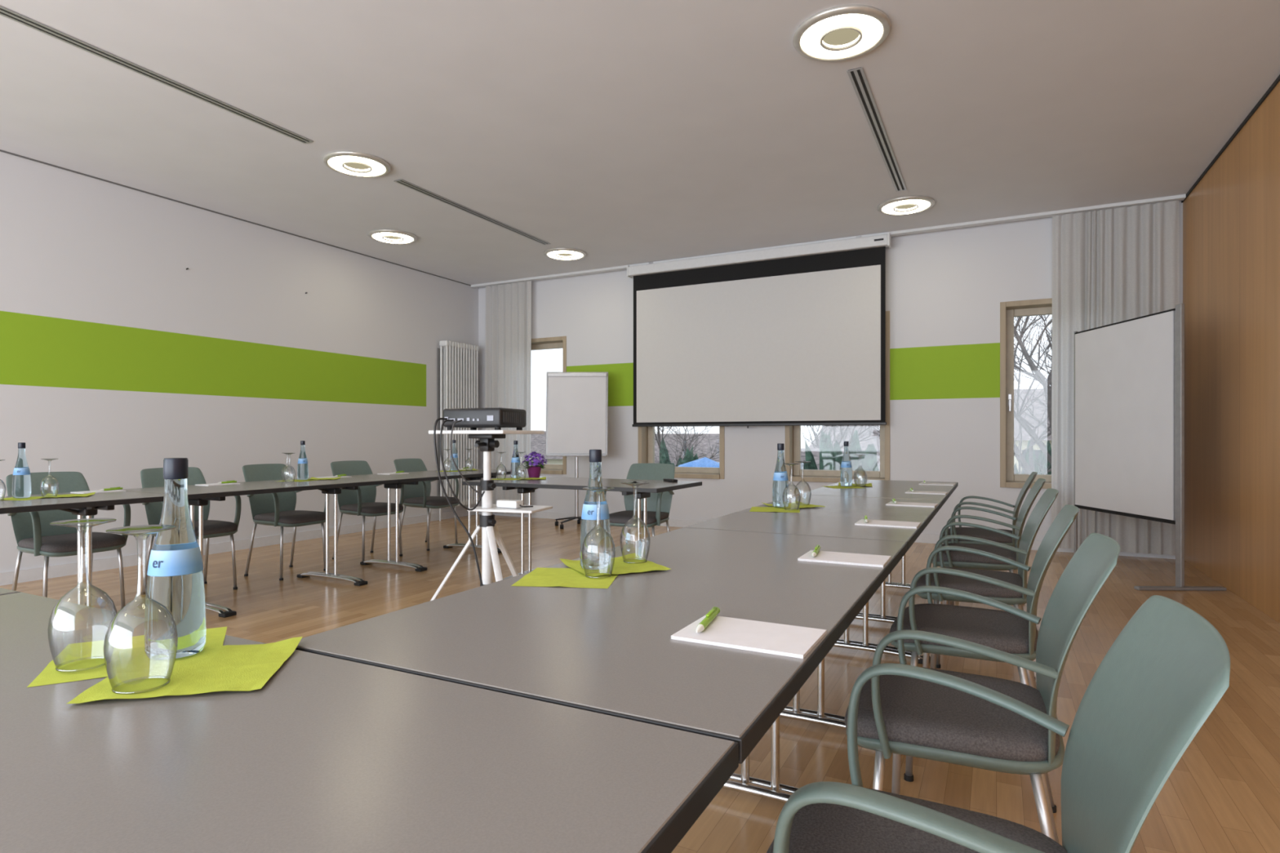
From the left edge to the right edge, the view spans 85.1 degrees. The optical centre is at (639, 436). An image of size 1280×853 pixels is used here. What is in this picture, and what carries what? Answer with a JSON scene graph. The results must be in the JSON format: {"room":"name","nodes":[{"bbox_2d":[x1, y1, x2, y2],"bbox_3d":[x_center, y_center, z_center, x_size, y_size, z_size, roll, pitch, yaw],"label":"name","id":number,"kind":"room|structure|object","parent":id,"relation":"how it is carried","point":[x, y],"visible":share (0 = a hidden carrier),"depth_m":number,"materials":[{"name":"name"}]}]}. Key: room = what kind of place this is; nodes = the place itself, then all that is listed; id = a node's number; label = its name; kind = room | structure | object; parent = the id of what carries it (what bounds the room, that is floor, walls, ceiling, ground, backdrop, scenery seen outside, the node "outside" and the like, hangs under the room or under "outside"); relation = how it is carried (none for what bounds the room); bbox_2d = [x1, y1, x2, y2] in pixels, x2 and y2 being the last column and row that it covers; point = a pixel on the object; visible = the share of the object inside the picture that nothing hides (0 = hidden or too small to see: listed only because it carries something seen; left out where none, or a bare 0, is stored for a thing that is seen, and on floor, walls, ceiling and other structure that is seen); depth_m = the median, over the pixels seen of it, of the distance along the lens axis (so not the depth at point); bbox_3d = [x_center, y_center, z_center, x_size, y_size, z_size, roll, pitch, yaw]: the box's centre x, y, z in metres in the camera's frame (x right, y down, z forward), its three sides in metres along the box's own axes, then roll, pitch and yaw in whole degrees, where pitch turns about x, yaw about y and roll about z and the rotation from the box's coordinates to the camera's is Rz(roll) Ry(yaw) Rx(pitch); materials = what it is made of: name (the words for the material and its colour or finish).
{"room":"conference room","nodes":[
{"label":"conference room","id":0,"kind":"room"},
{"bbox_2d":[0,151,478,573],"bbox_3d":[-4.686,-0.490,4.914,0.200,3.100,10.480,0,0,27],"label":"wall","id":1,"kind":"structure","parent":0,"point":[118,358],"depth_m":6.16,"materials":[{"name":"paint"}]},
{"bbox_2d":[0,509,475,586],"bbox_3d":[-4.590,1.015,4.865,0.015,0.090,10.480,0,0,27],"label":"baseboard","id":2,"kind":"structure","parent":1,"relation":"attached to","point":[69,569],"depth_m":6.41,"materials":[{"name":"paint"}]},
{"bbox_2d":[0,149,479,288],"bbox_3d":[-4.593,-2.034,4.867,0.008,0.011,10.480,0,0,27],"label":"trim","id":3,"kind":"structure","parent":1,"relation":"attached to","point":[1,150],"depth_m":6.19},
{"bbox_2d":[471,194,1186,288],"bbox_3d":[1.176,-2.026,7.655,7.716,0.028,0.080,0,0,27],"label":"trim","id":4,"kind":"structure","parent":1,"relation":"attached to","point":[1176,197],"depth_m":6.74,"materials":[{"name":"white paint"}]},
{"bbox_2d":[0,0,1279,284],"bbox_3d":[-1.083,-2.090,3.239,8.140,0.100,10.780,0,0,27],"label":"ceiling","id":5,"kind":"structure","parent":0,"point":[618,132],"depth_m":4.33,"materials":[{"name":"paint"}]},
{"bbox_2d":[0,5,313,143],"bbox_3d":[-2.791,-2.037,3.843,0.084,0.006,2.200,0,0,27],"label":"ceiling vent","id":6,"kind":"object","parent":5,"relation":"in","point":[4,11],"visible":1,"depth_m":3.87,"materials":[{"name":"metal"}]},
{"bbox_2d":[322,150,391,177],"bbox_3d":[-2.112,-2.023,5.203,0.476,0.033,0.476,0,0,27],"label":"recessed light","id":7,"kind":"object","parent":5,"relation":"in","point":[353,163],"visible":1,"depth_m":5.16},
{"bbox_2d":[328,155,385,176],"bbox_3d":[-2.112,-2.023,5.203,0.394,0.022,0.394,0,0,27],"label":"diffuser","id":8,"kind":"object","parent":7,"relation":"attached to","point":[353,166],"depth_m":5.20,"materials":[{"name":"white plastic"}]},
{"bbox_2d":[368,228,417,244],"bbox_3d":[-2.510,-2.023,7.081,0.476,0.033,0.476,0,0,27],"label":"recessed light","id":9,"kind":"object","parent":5,"relation":"in","point":[384,235],"visible":1,"depth_m":7.02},
{"bbox_2d":[373,232,413,243],"bbox_3d":[-2.510,-2.023,7.081,0.394,0.022,0.394,0,0,27],"label":"diffuser","id":10,"kind":"object","parent":9,"relation":"attached to","point":[387,237],"depth_m":7.08,"materials":[{"name":"white plastic"}]},
{"bbox_2d":[394,178,550,244],"bbox_3d":[-1.454,-2.037,6.456,0.084,0.006,2.070,0,0,27],"label":"ceiling vent","id":11,"kind":"object","parent":5,"relation":"in","point":[400,181],"visible":1,"depth_m":6.26,"materials":[{"name":"metal"}]},
{"bbox_2d":[543,247,586,260],"bbox_3d":[-0.831,-2.023,7.749,0.476,0.033,0.476,0,0,27],"label":"recessed light","id":12,"kind":"object","parent":5,"relation":"in","point":[557,253],"visible":1,"depth_m":7.68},
{"bbox_2d":[547,250,582,259],"bbox_3d":[-0.831,-2.023,7.749,0.394,0.022,0.394,0,0,27],"label":"diffuser","id":13,"kind":"object","parent":12,"relation":"attached to","point":[556,255],"depth_m":7.75,"materials":[{"name":"white plastic"}]},
{"bbox_2d":[626,232,891,428],"bbox_3d":[1.185,-1.065,7.628,2.956,1.950,0.120,0,0,27],"label":"projection screen","id":14,"kind":"object","parent":5,"relation":"hanging from","point":[792,335],"visible":1,"depth_m":7.53,"materials":[{"name":"white fabric"}]},
{"bbox_2d":[792,4,890,62],"bbox_3d":[1.017,-2.023,3.524,0.476,0.033,0.476,0,0,27],"label":"recessed light","id":15,"kind":"object","parent":5,"relation":"in","point":[840,24],"visible":1,"depth_m":3.49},
{"bbox_2d":[800,13,882,58],"bbox_3d":[1.017,-2.023,3.524,0.394,0.022,0.394,0,0,27],"label":"diffuser","id":16,"kind":"object","parent":15,"relation":"attached to","point":[839,30],"depth_m":3.51,"materials":[{"name":"white plastic"}]},
{"bbox_2d":[846,66,906,191],"bbox_3d":[1.677,-2.037,4.814,0.084,0.006,2.140,0,0,27],"label":"ceiling vent","id":17,"kind":"object","parent":5,"relation":"in","point":[857,76],"visible":1,"depth_m":4.53,"materials":[{"name":"metal"}]},
{"bbox_2d":[877,195,935,215],"bbox_3d":[2.338,-2.023,6.128,0.476,0.033,0.476,0,0,27],"label":"recessed light","id":18,"kind":"object","parent":5,"relation":"in","point":[904,205],"visible":1,"depth_m":6.07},
{"bbox_2d":[882,200,929,214],"bbox_3d":[2.338,-2.023,6.128,0.394,0.022,0.394,0,0,27],"label":"diffuser","id":19,"kind":"object","parent":18,"relation":"attached to","point":[889,206],"depth_m":6.13,"materials":[{"name":"white plastic"}]},
{"bbox_2d":[0,514,1279,852],"bbox_3d":[-1.083,1.110,3.239,8.140,0.100,10.780,0,0,27],"label":"floor","id":20,"kind":"structure","parent":0,"point":[1222,795],"depth_m":3.35,"materials":[{"name":"brown wood"}]},
{"bbox_2d":[5,471,130,612],"bbox_3d":[-3.393,0.638,4.128,0.533,0.843,0.507,0,0,25],"label":"armchair","id":21,"kind":"object","parent":20,"relation":"on","point":[33,532],"visible":0.61,"depth_m":4.13,"materials":[{"name":"green plastic"}]},
{"bbox_2d":[17,532,125,552],"bbox_3d":[-3.345,0.621,4.105,0.424,0.056,0.422,0,0,25],"label":"seat cushion","id":22,"kind":"object","parent":21,"relation":"on","point":[51,542],"depth_m":4.04,"materials":[{"name":"grey fabric"}]},
{"bbox_2d":[0,491,164,607],"bbox_3d":[-3.193,0.690,3.297,0.745,0.740,1.549,0,0,27],"label":"conference table","id":23,"kind":"object","parent":20,"relation":"on","point":[88,506],"visible":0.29,"depth_m":3.67,"materials":[{"name":"grey laminate"}]},
{"bbox_2d":[0,496,50,500],"bbox_3d":[-3.187,0.319,3.585,0.210,0.002,0.210,0,0,-3],"label":"paper napkin","id":24,"kind":"object","parent":23,"relation":"on","point":[33,497],"visible":0.86,"depth_m":3.58,"materials":[{"name":"paper"}]},
{"bbox_2d":[12,442,31,497],"bbox_3d":[-3.178,0.173,3.581,0.075,0.284,0.075,0,0,-23],"label":"water bottle","id":25,"kind":"object","parent":24,"relation":"on","point":[21,479],"visible":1,"depth_m":3.56,"materials":[{"name":"clear glass"}]},
{"bbox_2d":[140,466,240,595],"bbox_3d":[-3.073,0.638,4.754,0.533,0.843,0.507,0,0,30],"label":"armchair","id":26,"kind":"object","parent":20,"relation":"on","point":[150,477],"visible":0.38,"depth_m":4.76,"materials":[{"name":"green plastic"}]},
{"bbox_2d":[151,520,237,536],"bbox_3d":[-3.027,0.621,4.727,0.424,0.056,0.422,0,0,30],"label":"seat cushion","id":27,"kind":"object","parent":26,"relation":"on","point":[211,527],"depth_m":4.70,"materials":[{"name":"grey fabric"}]},
{"bbox_2d":[121,477,398,617],"bbox_3d":[-2.485,0.690,4.682,0.745,0.740,1.549,0,0,27],"label":"conference table","id":28,"kind":"object","parent":20,"relation":"on","point":[197,495],"visible":0.73,"depth_m":4.52,"materials":[{"name":"grey laminate"}]},
{"bbox_2d":[276,480,315,481],"bbox_3d":[-2.475,0.319,5.041,0.210,0.002,0.210,0,0,12],"label":"paper napkin","id":29,"kind":"object","parent":28,"relation":"on","point":[284,480],"visible":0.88,"depth_m":5.05,"materials":[{"name":"paper"}]},
{"bbox_2d":[297,440,308,479],"bbox_3d":[-2.457,0.173,5.077,0.075,0.284,0.075,0,0,-43],"label":"water bottle","id":30,"kind":"object","parent":29,"relation":"on","point":[302,467],"visible":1,"depth_m":5.05,"materials":[{"name":"clear glass"}]},
{"bbox_2d":[242,463,325,580],"bbox_3d":[-2.743,0.638,5.399,0.533,0.843,0.507,0,0,24],"label":"armchair","id":31,"kind":"object","parent":20,"relation":"on","point":[276,509],"visible":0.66,"depth_m":5.37,"materials":[{"name":"green plastic"}]},
{"bbox_2d":[253,510,325,524],"bbox_3d":[-2.694,0.621,5.378,0.424,0.056,0.422,0,0,24],"label":"seat cushion","id":32,"kind":"object","parent":31,"relation":"on","point":[260,517],"depth_m":5.28,"materials":[{"name":"grey fabric"}]},
{"bbox_2d":[330,460,404,561],"bbox_3d":[-2.385,0.638,6.098,0.533,0.843,0.507,0,0,29],"label":"armchair","id":33,"kind":"object","parent":20,"relation":"on","point":[360,502],"visible":0.66,"depth_m":6.11,"materials":[{"name":"green plastic"}]},
{"bbox_2d":[340,502,403,513],"bbox_3d":[-2.339,0.621,6.072,0.424,0.056,0.422,0,0,29],"label":"seat cushion","id":34,"kind":"object","parent":33,"relation":"on","point":[345,507],"depth_m":5.95,"materials":[{"name":"grey fabric"}]},
{"bbox_2d":[0,591,738,852],"bbox_3d":[-0.755,0.690,0.754,1.549,0.740,0.745,0,0,27],"label":"conference table","id":35,"kind":"object","parent":20,"relation":"on","point":[331,754],"visible":0.98,"depth_m":0.68,"materials":[{"name":"grey laminate"}]},
{"bbox_2d":[26,626,226,687],"bbox_3d":[-0.737,0.319,1.029,0.210,0.002,0.210,0,0,-28],"label":"paper napkin","id":36,"kind":"object","parent":35,"relation":"on","point":[126,650],"visible":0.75,"depth_m":1.00,"materials":[{"name":"paper"}]},
{"bbox_2d":[47,518,118,672],"bbox_3d":[-0.770,0.217,0.965,0.076,0.200,0.076,0,0,10],"label":"wine glass","id":37,"kind":"object","parent":36,"relation":"on","point":[100,521],"visible":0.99,"depth_m":0.96,"materials":[{"name":"clear glass"}]},
{"bbox_2d":[66,636,302,703],"bbox_3d":[-0.599,0.312,0.949,0.210,0.009,0.210,0,0,-13],"label":"paper napkin","id":38,"kind":"object","parent":35,"relation":"on","point":[237,668],"visible":0.91,"depth_m":0.93,"materials":[{"name":"yellow paper"}]},
{"bbox_2d":[103,524,177,694],"bbox_3d":[-0.630,0.216,0.881,0.076,0.200,0.076,0,0,43],"label":"wine glass","id":39,"kind":"object","parent":38,"relation":"on","point":[123,530],"visible":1,"depth_m":0.88,"materials":[{"name":"clear glass"}]},
{"bbox_2d":[144,457,205,659],"bbox_3d":[-0.673,0.173,1.011,0.075,0.284,0.075,0,0,8],"label":"water bottle","id":40,"kind":"object","parent":38,"relation":"on","point":[175,578],"visible":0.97,"depth_m":0.99,"materials":[{"name":"clear glass"}]},
{"bbox_2d":[393,458,459,551],"bbox_3d":[-2.059,0.638,6.736,0.533,0.843,0.507,0,0,25],"label":"armchair","id":41,"kind":"object","parent":20,"relation":"on","point":[418,495],"visible":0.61,"depth_m":6.72,"materials":[{"name":"green plastic"}]},
{"bbox_2d":[404,496,459,506],"bbox_3d":[-2.010,0.621,6.713,0.424,0.056,0.422,0,0,25],"label":"seat cushion","id":42,"kind":"object","parent":41,"relation":"on","point":[408,500],"depth_m":6.57,"materials":[{"name":"grey fabric"}]},
{"bbox_2d":[348,469,524,571],"bbox_3d":[-1.777,0.690,6.066,0.745,0.740,1.549,0,0,27],"label":"conference table","id":43,"kind":"object","parent":20,"relation":"on","point":[412,477],"visible":0.76,"depth_m":5.66,"materials":[{"name":"silver metal"}]},
{"bbox_2d":[437,340,478,520],"bbox_3d":[-2.369,-0.075,9.028,0.157,2.270,0.675,0,0,27],"label":"radiator","id":44,"kind":"object","parent":20,"relation":"on","point":[455,366],"visible":0.62,"depth_m":8.95,"materials":[{"name":"white metal"}]},
{"bbox_2d":[428,430,552,600],"bbox_3d":[-0.577,0.518,2.895,0.840,1.084,0.753,0,0,27],"label":"stand","id":45,"kind":"object","parent":20,"relation":"on","point":[486,443],"visible":0.62,"depth_m":2.78,"materials":[{"name":"grey paint"}]},
{"bbox_2d":[433,407,526,586],"bbox_3d":[-0.629,0.282,2.783,0.272,0.789,0.291,0,0,21],"label":"projector","id":46,"kind":"object","parent":45,"relation":"on","point":[499,418],"visible":0.97,"depth_m":2.70,"materials":[{"name":"black plastic"}]},
{"bbox_2d":[467,504,552,513],"bbox_3d":[-0.519,0.290,2.804,0.280,0.010,0.200,0,0,17],"label":"shelf","id":47,"kind":"object","parent":45,"relation":"attached to","point":[485,508],"depth_m":2.74,"materials":[{"name":"grey paint"}]},
{"bbox_2d":[545,372,608,528],"bbox_3d":[-0.742,0.147,8.219,0.730,1.825,0.522,0,0,0],"label":"flip chart","id":48,"kind":"object","parent":20,"relation":"on","point":[577,402],"visible":0.84,"depth_m":8.19,"materials":[{"name":"white paper"}]},
{"bbox_2d":[462,475,702,579],"bbox_3d":[-0.416,0.690,4.970,1.549,0.740,0.745,0,0,27],"label":"conference table","id":49,"kind":"object","parent":20,"relation":"on","point":[523,486],"visible":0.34,"depth_m":4.81,"materials":[{"name":"grey laminate"}]},
{"bbox_2d":[521,451,547,477],"bbox_3d":[-0.828,0.218,5.476,0.203,0.203,0.202,0,0,27],"label":"flower pot","id":50,"kind":"object","parent":49,"relation":"on","point":[534,471],"visible":1,"depth_m":5.43,"materials":[{"name":"purple plant"}]},
{"bbox_2d":[295,527,907,803],"bbox_3d":[0.129,0.690,1.597,0.745,0.740,1.549,0,0,27],"label":"conference table","id":51,"kind":"object","parent":20,"relation":"on","point":[611,651],"visible":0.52,"depth_m":1.15,"materials":[{"name":"grey laminate"}]},
{"bbox_2d":[511,567,618,588],"bbox_3d":[-0.159,0.319,1.581,0.210,0.002,0.210,0,0,7],"label":"paper napkin","id":52,"kind":"object","parent":51,"relation":"on","point":[540,576],"visible":0.92,"depth_m":1.55,"materials":[{"name":"paper"}]},
{"bbox_2d":[559,553,670,577],"bbox_3d":[-0.065,0.312,1.707,0.210,0.009,0.210,0,0,-25],"label":"paper napkin","id":53,"kind":"object","parent":51,"relation":"on","point":[633,564],"visible":0.74,"depth_m":1.69,"materials":[{"name":"paper"}]},
{"bbox_2d":[579,448,611,569],"bbox_3d":[-0.107,0.173,1.672,0.075,0.284,0.075,0,0,17],"label":"water bottle","id":54,"kind":"object","parent":53,"relation":"on","point":[597,555],"visible":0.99,"depth_m":1.65,"materials":[{"name":"clear glass"}]},
{"bbox_2d":[671,614,826,658],"bbox_3d":[0.176,0.317,1.117,0.210,0.005,0.148,0,0,28],"label":"notepad","id":55,"kind":"object","parent":51,"relation":"on","point":[785,640],"visible":0.89,"depth_m":1.10,"materials":[{"name":"paper"}]},
{"bbox_2d":[797,550,890,567],"bbox_3d":[0.534,0.317,1.816,0.210,0.005,0.148,0,0,27],"label":"notepad","id":56,"kind":"object","parent":51,"relation":"on","point":[848,558],"visible":1,"depth_m":1.79,"materials":[{"name":"paper"}]},
{"bbox_2d":[604,462,675,544],"bbox_3d":[0.005,0.638,5.413,0.507,0.843,0.533,0,0,24],"label":"armchair","id":57,"kind":"object","parent":20,"relation":"on","point":[659,504],"visible":0.51,"depth_m":5.52,"materials":[{"name":"green plastic"}]},
{"bbox_2d":[608,510,668,524],"bbox_3d":[-0.017,0.621,5.365,0.422,0.056,0.424,0,0,24],"label":"seat cushion","id":58,"kind":"object","parent":57,"relation":"on","point":[621,517],"depth_m":5.23,"materials":[{"name":"grey fabric"}]},
{"bbox_2d":[685,494,942,729],"bbox_3d":[0.838,0.690,2.981,0.745,0.740,1.549,0,0,27],"label":"conference table","id":59,"kind":"object","parent":20,"relation":"on","point":[838,518],"visible":0.48,"depth_m":2.68,"materials":[{"name":"grey laminate"}]},
{"bbox_2d":[762,501,826,508],"bbox_3d":[0.701,0.312,3.191,0.210,0.009,0.210,0,0,-23],"label":"paper napkin","id":60,"kind":"object","parent":59,"relation":"on","point":[793,504],"visible":0.64,"depth_m":3.19,"materials":[{"name":"paper"}]},
{"bbox_2d":[772,443,789,507],"bbox_3d":[0.631,0.173,3.126,0.075,0.284,0.075,0,0,-3],"label":"water bottle","id":61,"kind":"object","parent":60,"relation":"on","point":[780,480],"visible":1,"depth_m":3.10,"materials":[{"name":"clear glass"}]},
{"bbox_2d":[854,519,920,528],"bbox_3d":[0.903,0.317,2.537,0.210,0.005,0.148,0,0,27],"label":"notepad","id":62,"kind":"object","parent":59,"relation":"on","point":[861,522],"visible":1,"depth_m":2.52,"materials":[{"name":"paper"}]},
{"bbox_2d":[797,479,958,623],"bbox_3d":[1.546,0.690,4.365,0.745,0.740,1.549,0,0,27],"label":"conference table","id":63,"kind":"object","parent":20,"relation":"on","point":[880,488],"visible":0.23,"depth_m":4.09,"materials":[{"name":"grey laminate"}]},
{"bbox_2d":[823,485,863,488],"bbox_3d":[1.284,0.319,4.398,0.210,0.002,0.210,0,0,-8],"label":"paper napkin","id":64,"kind":"object","parent":63,"relation":"on","point":[830,486],"visible":0.9,"depth_m":4.41,"materials":[{"name":"paper"}]},
{"bbox_2d":[840,441,852,486],"bbox_3d":[1.312,0.173,4.429,0.075,0.284,0.075,0,0,-3],"label":"water bottle","id":65,"kind":"object","parent":64,"relation":"on","point":[846,475],"visible":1,"depth_m":4.40,"materials":[{"name":"clear glass"}]},
{"bbox_2d":[844,533,1120,844],"bbox_3d":[0.752,0.638,1.565,0.533,0.843,0.507,0,0,27],"label":"armchair","id":66,"kind":"object","parent":20,"relation":"on","point":[899,716],"visible":0.93,"depth_m":1.45,"materials":[{"name":"green plastic"}]},
{"bbox_2d":[844,666,1059,761],"bbox_3d":[0.704,0.621,1.589,0.424,0.056,0.422,0,0,27],"label":"seat cushion","id":67,"kind":"object","parent":66,"relation":"on","point":[922,718],"depth_m":1.46,"materials":[{"name":"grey fabric"}]},
{"bbox_2d":[888,504,1079,813],"bbox_3d":[1.095,0.638,2.236,0.533,0.843,0.507,0,0,28],"label":"armchair","id":68,"kind":"object","parent":20,"relation":"on","point":[1001,630],"visible":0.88,"depth_m":2.15,"materials":[{"name":"green plastic"}]},
{"bbox_2d":[888,604,1038,653],"bbox_3d":[1.048,0.621,2.261,0.424,0.056,0.422,0,0,28],"label":"seat cushion","id":69,"kind":"object","parent":68,"relation":"on","point":[1001,630],"depth_m":2.17,"materials":[{"name":"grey fabric"}]},
{"bbox_2d":[915,488,1058,688],"bbox_3d":[1.451,0.638,2.931,0.533,0.843,0.507,0,0,26],"label":"armchair","id":70,"kind":"object","parent":20,"relation":"on","point":[1004,595],"visible":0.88,"depth_m":2.83,"materials":[{"name":"green plastic"}]},
{"bbox_2d":[915,567,1027,598],"bbox_3d":[1.403,0.621,2.955,0.424,0.056,0.422,0,0,26],"label":"seat cushion","id":71,"kind":"object","parent":70,"relation":"on","point":[951,581],"depth_m":2.83,"materials":[{"name":"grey fabric"}]},
{"bbox_2d":[931,478,1045,610],"bbox_3d":[1.815,0.638,3.643,0.533,0.843,0.507,0,0,27],"label":"armchair","id":72,"kind":"object","parent":20,"relation":"on","point":[958,559],"visible":0.71,"depth_m":3.51,"materials":[{"name":"green plastic"}]},
{"bbox_2d":[932,543,1016,564],"bbox_3d":[1.768,0.621,3.667,0.424,0.056,0.422,0,0,27],"label":"seat cushion","id":73,"kind":"object","parent":72,"relation":"on","point":[957,557],"depth_m":3.52,"materials":[{"name":"grey fabric"}]},
{"bbox_2d":[942,471,1037,609],"bbox_3d":[2.170,0.638,4.337,0.533,0.843,0.507,0,0,28],"label":"armchair","id":74,"kind":"object","parent":20,"relation":"on","point":[967,531],"visible":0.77,"depth_m":4.21,"materials":[{"name":"green plastic"}]},
{"bbox_2d":[942,527,1012,542],"bbox_3d":[2.123,0.621,4.362,0.424,0.056,0.422,0,0,28],"label":"seat cushion","id":75,"kind":"object","parent":74,"relation":"on","point":[967,531],"depth_m":4.23,"materials":[{"name":"grey fabric"}]},
{"bbox_2d":[766,595,1230,852],"bbox_3d":[0.430,0.638,0.937,0.533,0.843,0.507,0,0,27],"label":"armchair","id":76,"kind":"object","parent":20,"relation":"on","point":[1166,672],"visible":1,"depth_m":0.88,"materials":[{"name":"green plastic"}]},
{"bbox_2d":[766,787,1067,852],"bbox_3d":[0.383,0.621,0.961,0.424,0.056,0.422,0,0,27],"label":"seat cushion","id":77,"kind":"object","parent":76,"relation":"on","point":[817,828],"depth_m":1.05,"materials":[{"name":"grey fabric"}]},
{"bbox_2d":[1074,303,1226,591],"bbox_3d":[3.738,0.072,5.392,0.600,1.975,1.215,0,0,1],"label":"pinboard","id":78,"kind":"object","parent":20,"relation":"on","point":[1129,375],"visible":0.88,"depth_m":5.25,"materials":[{"name":"grey metal"}]},
{"bbox_2d":[478,200,1182,540],"bbox_3d":[1.292,-0.490,7.882,8.140,3.100,0.250,0,0,27],"label":"wall","id":79,"kind":"structure","parent":0,"point":[945,290],"depth_m":6.99,"materials":[{"name":"paint"}]},
{"bbox_2d":[484,280,531,515],"bbox_3d":[-1.743,-0.497,9.152,0.765,3.015,0.078,0,0,27],"label":"curtain","id":80,"kind":"object","parent":79,"relation":"hanging from","point":[508,348],"visible":0.66,"depth_m":9.14,"materials":[{"name":"fabric"}]},
{"bbox_2d":[531,336,566,474],"bbox_3d":[-1.300,-0.398,9.182,0.920,1.764,0.267,0,0,27],"label":"window","id":81,"kind":"structure","parent":79,"relation":"in","point":[559,342],"depth_m":9.03,"materials":[{"name":"brown wood"}]},
{"bbox_2d":[638,426,724,479],"bbox_3d":[0.516,-0.398,8.252,1.100,1.764,0.267,0,0,27],"label":"window","id":82,"kind":"structure","parent":79,"relation":"in","point":[646,434],"depth_m":8.28,"materials":[{"name":"brown wood"}]},
{"bbox_2d":[478,511,1175,559],"bbox_3d":[1.239,1.015,7.760,7.725,0.090,0.015,0,0,27],"label":"baseboard","id":83,"kind":"structure","parent":79,"relation":"attached to","point":[922,538],"depth_m":8.06,"materials":[{"name":"paint"}]},
{"bbox_2d":[785,311,889,482],"bbox_3d":[2.111,-0.398,7.436,1.084,1.764,0.267,0,0,27],"label":"window","id":84,"kind":"structure","parent":79,"relation":"in","point":[793,433],"depth_m":7.37,"materials":[{"name":"brown wood"}]},
{"bbox_2d":[1000,297,1052,488],"bbox_3d":[3.957,-0.398,6.492,1.070,1.764,0.267,0,0,27],"label":"window","id":85,"kind":"structure","parent":79,"relation":"in","point":[1009,309],"depth_m":6.63,"materials":[{"name":"brown wood"}]},
{"bbox_2d":[1051,200,1179,555],"bbox_3d":[4.165,-0.497,6.133,0.936,3.015,0.071,0,0,27],"label":"curtain","id":86,"kind":"object","parent":79,"relation":"hanging from","point":[1109,266],"visible":0.44,"depth_m":6.16,"materials":[{"name":"fabric"}]},
{"bbox_2d":[1182,81,1279,623],"bbox_3d":[2.382,-0.490,1.297,0.200,3.100,10.480,0,0,27],"label":"wall","id":87,"kind":"structure","parent":0,"point":[1231,218],"depth_m":4.67,"materials":[{"name":"brown wood"}]},
{"bbox_2d":[1181,74,1279,203],"bbox_3d":[2.289,-2.028,1.345,0.010,0.024,10.480,0,0,27],"label":"trim","id":88,"kind":"structure","parent":87,"relation":"attached to","point":[1277,81],"depth_m":4.63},
{"label":"outside","id":89,"kind":"structure","parent":0,"visible":0},
{"bbox_3d":[20.271,4.360,61.565,140.000,0.200,111.920,0,0,27],"label":"ground","id":90,"kind":"structure","parent":89,"visible":0},
{"bbox_2d":[530,431,562,464],"bbox_3d":[-4.054,1.960,44.761,7.700,4.600,5.700,0,0,10],"label":"house","id":91,"kind":"structure","parent":90,"relation":"on","point":[537,442],"depth_m":43.30,"materials":[{"name":"ceramic"}]},
{"bbox_2d":[659,437,698,466],"bbox_3d":[1.048,2.145,20.849,2.057,4.224,2.100,0,0,27],"label":"bush","id":92,"kind":"object","parent":90,"relation":"on","point":[664,454],"visible":0.02,"depth_m":20.71,"materials":[{"name":"green plant"}]},
{"bbox_2d":[654,433,719,466],"bbox_3d":[2.125,2.060,35.982,6.700,4.400,5.700,0,0,13],"label":"house","id":93,"kind":"structure","parent":90,"relation":"on","point":[713,438],"depth_m":34.71,"materials":[{"name":"ceramic"}]},
{"bbox_2d":[654,426,719,466],"bbox_3d":[0.552,0.994,24.649,5.937,6.546,4.483,0,0,27],"label":"bare tree","id":94,"kind":"object","parent":90,"relation":"on","point":[659,440],"visible":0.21,"depth_m":24.63,"materials":[{"name":"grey plant"}]},
{"bbox_2d":[800,425,879,448],"bbox_3d":[6.867,0.591,26.036,3.909,7.396,6.017,0,0,-43],"label":"bare tree","id":95,"kind":"object","parent":90,"relation":"on","point":[842,433],"visible":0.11,"depth_m":25.80,"materials":[{"name":"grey plant"}]},
{"bbox_2d":[800,448,879,471],"bbox_3d":[5.699,2.310,21.235,3.900,3.900,3.300,0,0,-2],"label":"house","id":96,"kind":"structure","parent":90,"relation":"on","point":[815,451],"depth_m":20.87,"materials":[{"name":"ceramic"}]},
{"bbox_2d":[803,430,878,471],"bbox_3d":[4.254,2.056,14.678,2.087,4.401,2.051,0,0,-44],"label":"bush","id":97,"kind":"object","parent":90,"relation":"on","point":[830,457],"visible":0.05,"depth_m":14.37,"materials":[{"name":"white plant"}]},
{"bbox_2d":[808,425,879,448],"bbox_3d":[12.305,1.810,34.143,6.700,4.900,5.700,0,0,36],"label":"tree","id":98,"kind":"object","parent":90,"relation":"on","point":[876,441],"visible":0.02,"depth_m":34.08,"materials":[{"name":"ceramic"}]},
{"bbox_2d":[862,314,1052,475],"bbox_3d":[6.357,0.118,10.783,6.831,8.333,4.389,0,0,4],"label":"bare tree","id":99,"kind":"object","parent":90,"relation":"on","point":[1028,469],"visible":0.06,"depth_m":10.94,"materials":[{"name":"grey plant"}]},
{"bbox_2d":[1013,388,1051,474],"bbox_3d":[18.714,1.060,30.863,5.700,6.400,5.700,0,0,21],"label":"house","id":100,"kind":"structure","parent":90,"relation":"on","point":[1037,413],"depth_m":29.73,"materials":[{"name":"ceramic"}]},
{"bbox_2d":[1013,315,1051,471],"bbox_3d":[11.572,-0.267,18.663,7.067,9.072,5.945,0,0,16],"label":"bare tree","id":101,"kind":"object","parent":90,"relation":"on","point":[1033,373],"visible":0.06,"depth_m":18.87,"materials":[{"name":"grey plant"}]},
{"bbox_2d":[1013,440,1051,475],"bbox_3d":[9.262,2.171,16.048,1.547,4.179,1.586,0,0,-5],"label":"bush","id":102,"kind":"object","parent":90,"relation":"on","point":[1042,458],"visible":0.02,"depth_m":15.92,"materials":[{"name":"white plant"}]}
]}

